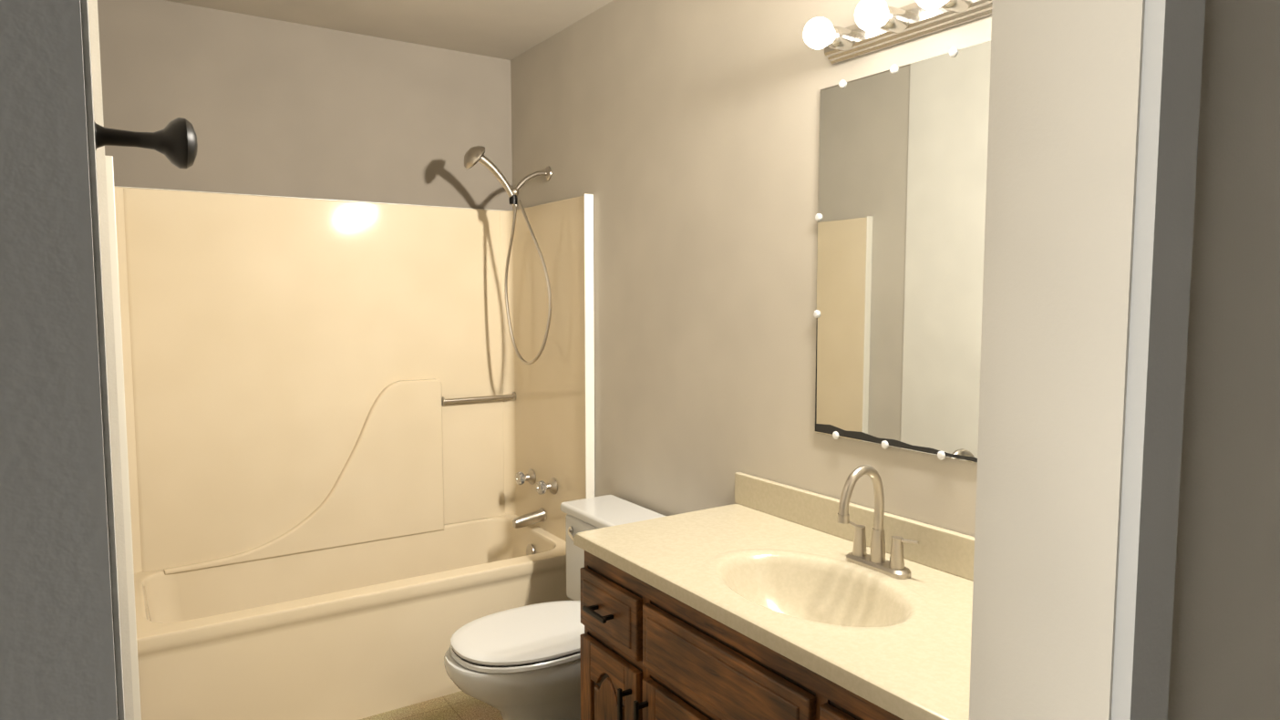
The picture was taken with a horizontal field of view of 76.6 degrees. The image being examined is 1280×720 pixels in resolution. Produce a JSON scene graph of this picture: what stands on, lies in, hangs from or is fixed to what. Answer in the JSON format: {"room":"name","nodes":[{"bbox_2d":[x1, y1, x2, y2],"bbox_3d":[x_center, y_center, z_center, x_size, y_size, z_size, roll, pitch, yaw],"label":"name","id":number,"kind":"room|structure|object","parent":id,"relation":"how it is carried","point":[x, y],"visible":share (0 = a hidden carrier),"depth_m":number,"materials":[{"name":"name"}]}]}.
{"room":"bathroom","nodes":[
{"label":"bathroom","id":0,"kind":"room"},
{"bbox_2d":[97,0,512,210],"bbox_3d":[-1.315,-0.069,3.257,1.690,2.440,0.150,-3,5,-33],"label":"wall","id":1,"kind":"structure","parent":0,"point":[266,107],"depth_m":3.11,"materials":[{"name":"beige paint"}]},
{"bbox_2d":[164,0,613,60],"bbox_3d":[-0.427,-1.146,0.757,3.150,0.100,5.150,-3,5,-33],"label":"ceiling","id":2,"kind":"structure","parent":0,"point":[508,29],"depth_m":3.02,"materials":[{"name":"paint"}]},
{"bbox_2d":[359,691,502,719],"bbox_3d":[-0.427,1.386,0.956,3.150,0.100,5.150,-3,5,-33],"label":"floor","id":3,"kind":"structure","parent":0,"point":[459,706],"depth_m":2.75,"materials":[{"name":"tile"}]},
{"bbox_2d":[104,145,594,719],"bbox_3d":[-1.012,0.182,2.951,1.537,1.987,0.722,-3,5,-33],"label":"shower","id":4,"kind":"object","parent":3,"relation":"on","point":[356,439],"visible":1,"depth_m":3.08,"materials":[{"name":"beige plastic"}]},
{"bbox_2d":[511,468,557,559],"bbox_3d":[-0.462,0.653,3.366,0.140,0.356,0.268,-3,5,-33],"label":"faucet","id":5,"kind":"object","parent":4,"relation":"on","point":[537,529],"depth_m":3.37,"materials":[{"name":"silver metal"}]},
{"bbox_2d":[443,495,666,719],"bbox_3d":[-0.256,0.865,2.540,0.741,0.690,0.570,-3,5,-33],"label":"toilet","id":6,"kind":"object","parent":3,"relation":"on","point":[522,663],"visible":0.54,"depth_m":2.37,"materials":[{"name":"white ceramic"}]},
{"bbox_2d":[573,464,974,719],"bbox_3d":[0.399,0.754,1.705,0.590,1.043,1.285,-3,5,-33],"label":"bathroom vanity","id":7,"kind":"object","parent":3,"relation":"on","point":[762,599],"visible":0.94,"depth_m":1.75,"materials":[{"name":"brown wood"}]},
{"bbox_2d":[80,0,1279,719],"bbox_3d":[-0.207,0.157,0.386,3.000,2.440,0.140,-3,5,-33],"label":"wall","id":8,"kind":"structure","parent":0,"point":[1064,122],"depth_m":0.78,"materials":[{"name":"beige paint"}]},
{"bbox_2d":[0,0,117,719],"bbox_3d":[-0.224,0.320,0.295,0.073,2.130,0.016,-3,5,-33],"label":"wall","id":9,"kind":"structure","parent":8,"relation":"attached to","point":[56,652],"depth_m":0.28,"materials":[{"name":"grey paint"}]},
{"bbox_2d":[1111,0,1205,719],"bbox_3d":[0.460,0.284,0.742,0.071,2.130,0.016,-3,5,-33],"label":"door frame","id":10,"kind":"structure","parent":8,"relation":"attached to","point":[1168,137],"depth_m":0.71,"materials":[{"name":"white paint"}]},
{"bbox_2d":[510,0,991,536],"bbox_3d":[0.826,0.055,1.677,0.150,2.440,5.150,-3,5,-33],"label":"wall","id":11,"kind":"structure","parent":0,"point":[678,140],"depth_m":2.47,"materials":[{"name":"beige paint"}]},
{"bbox_2d":[803,0,992,64],"bbox_3d":[0.579,-0.744,1.700,0.166,0.076,0.619,-3,5,-33],"label":"sconce","id":12,"kind":"object","parent":11,"relation":"attached to","point":[880,25],"visible":1,"depth_m":1.76,"materials":[{"name":"white glass"}]},
{"bbox_2d":[813,40,990,463],"bbox_3d":[0.621,-0.227,1.817,0.011,0.886,0.631,-3,5,-33],"label":"mirror","id":13,"kind":"object","parent":11,"relation":"attached to","point":[900,217],"visible":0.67,"depth_m":1.85,"materials":[{"name":"clear glass"}]},
{"bbox_3d":[-1.130,0.063,1.577,0.150,2.440,2.870,-3,5,-33],"label":"wall","id":14,"kind":"structure","parent":0,"visible":0},
{"bbox_2d":[87,0,134,719],"bbox_3d":[-1.114,0.053,1.707,0.018,2.440,0.810,-3,5,-33],"label":"door frame","id":15,"kind":"structure","parent":14,"relation":"attached to","point":[98,107],"depth_m":1.36,"materials":[{"name":"white paint"}]},
{"bbox_2d":[93,117,197,168],"bbox_3d":[-0.497,-0.221,0.814,0.094,0.051,0.051,-3,5,-33],"label":"hook","id":16,"kind":"object","parent":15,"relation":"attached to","point":[174,142],"visible":0.88,"depth_m":0.81,"materials":[{"name":"black metal"}]}
]}

